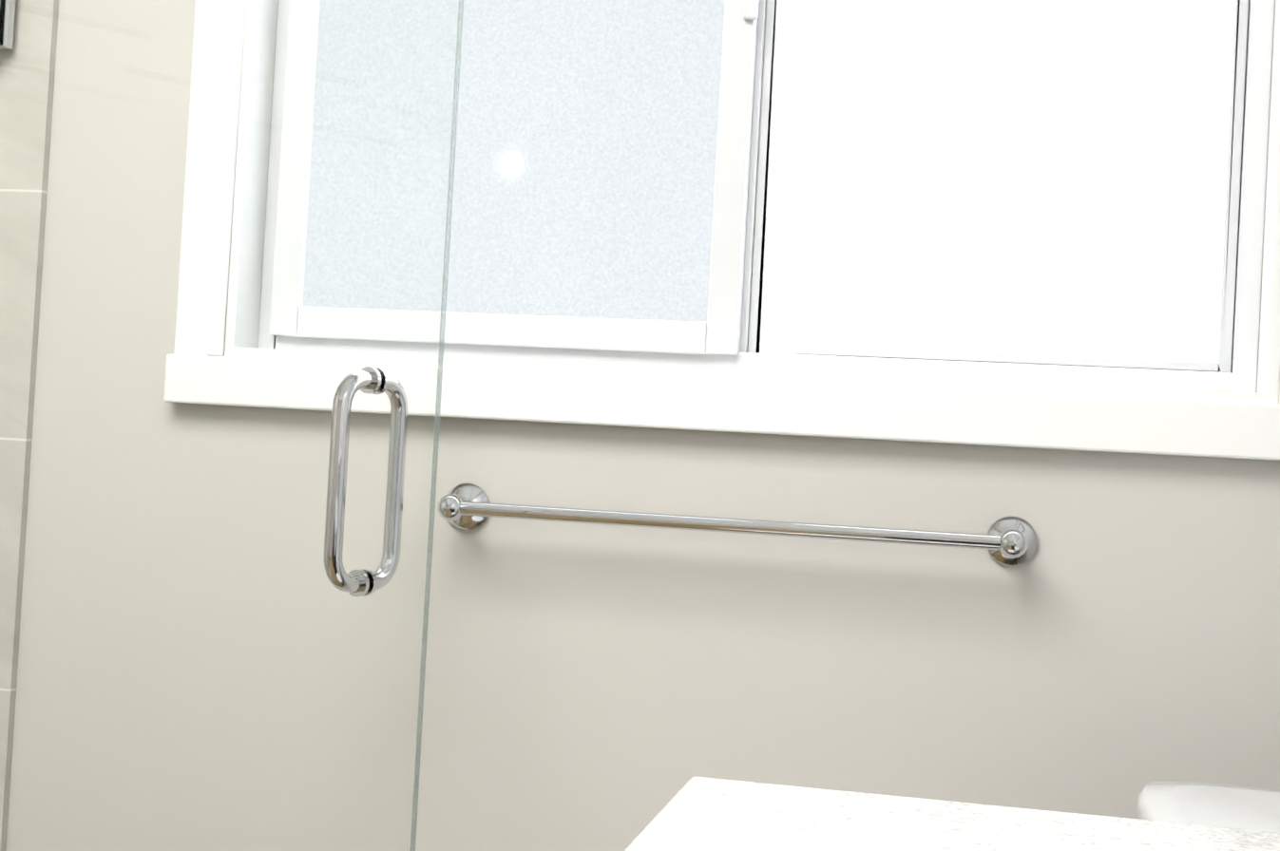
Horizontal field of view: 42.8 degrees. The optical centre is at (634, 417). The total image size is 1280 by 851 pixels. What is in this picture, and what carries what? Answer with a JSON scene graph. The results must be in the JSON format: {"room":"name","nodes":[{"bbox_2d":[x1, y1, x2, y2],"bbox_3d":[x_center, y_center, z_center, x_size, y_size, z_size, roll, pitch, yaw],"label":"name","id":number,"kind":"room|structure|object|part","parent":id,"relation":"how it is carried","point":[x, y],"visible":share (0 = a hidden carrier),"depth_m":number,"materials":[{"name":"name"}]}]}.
{"room":"bathroom","nodes":[
{"label":"bathroom","id":0,"kind":"room"},
{"bbox_2d":[0,0,1279,850],"bbox_3d":[-0.431,-0.110,2.027,2.480,2.448,0.162,3,-1,12],"label":"wall","id":1,"kind":"structure","parent":0,"point":[1109,647],"depth_m":1.89,"materials":[{"name":"beige paint"}]},
{"bbox_2d":[163,0,1279,460],"bbox_3d":[0.129,-0.490,1.903,1.332,1.017,0.153,3,-1,12],"label":"window","id":2,"kind":"structure","parent":1,"relation":"in","point":[1070,192],"depth_m":1.89,"materials":[{"name":"white"}]},
{"bbox_3d":[-0.139,-0.499,1.957,0.508,0.758,0.006,3,-1,12],"label":"glass","id":3,"kind":"part","parent":2,"relation":"part of","materials":[{"name":"white glass"}]},
{"bbox_3d":[0.418,-0.469,1.870,0.516,0.798,0.006,3,-1,12],"label":"glass","id":4,"kind":"part","parent":2,"relation":"part of","materials":[{"name":"white glass"}]},
{"bbox_2d":[437,483,1036,566],"bbox_3d":[0.099,0.118,1.799,0.671,0.054,0.076,3,-1,12],"label":"towel rail","id":5,"kind":"object","parent":1,"relation":"attached to","point":[1010,541],"visible":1,"depth_m":1.77,"materials":[{"name":"silver metal"}]},
{"bbox_3d":[-0.877,1.107,0.208,2.780,0.100,3.830,3,-1,12],"label":"floor","id":6,"kind":"structure","parent":0,"visible":0},
{"bbox_2d":[0,0,463,850],"bbox_3d":[-0.699,0.077,1.123,0.752,2.010,1.731,3,-1,12],"label":"shower enclosure","id":7,"kind":"object","parent":6,"relation":"on","point":[369,380],"visible":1,"depth_m":1.73,"materials":[{"name":"glass"}]},
{"bbox_3d":[-0.278,0.067,1.695,0.047,0.238,0.110,3,-1,12],"label":"handle","id":8,"kind":"part","parent":7,"relation":"part of","materials":[{"name":"silver metal"}]},
{"bbox_2d":[624,777,1279,850],"bbox_3d":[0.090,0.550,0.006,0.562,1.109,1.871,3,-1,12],"label":"countertop","id":9,"kind":"structure","parent":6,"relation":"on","point":[702,814],"depth_m":0.88,"materials":[{"name":"white stone"}]},
{"bbox_2d":[1136,781,1279,833],"bbox_3d":[0.254,0.732,1.345,0.768,0.816,0.488,3,-1,12],"label":"toilet","id":10,"kind":"object","parent":6,"relation":"on","point":[1221,806],"visible":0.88,"depth_m":1.43,"materials":[{"name":"white ceramic"}]}
]}

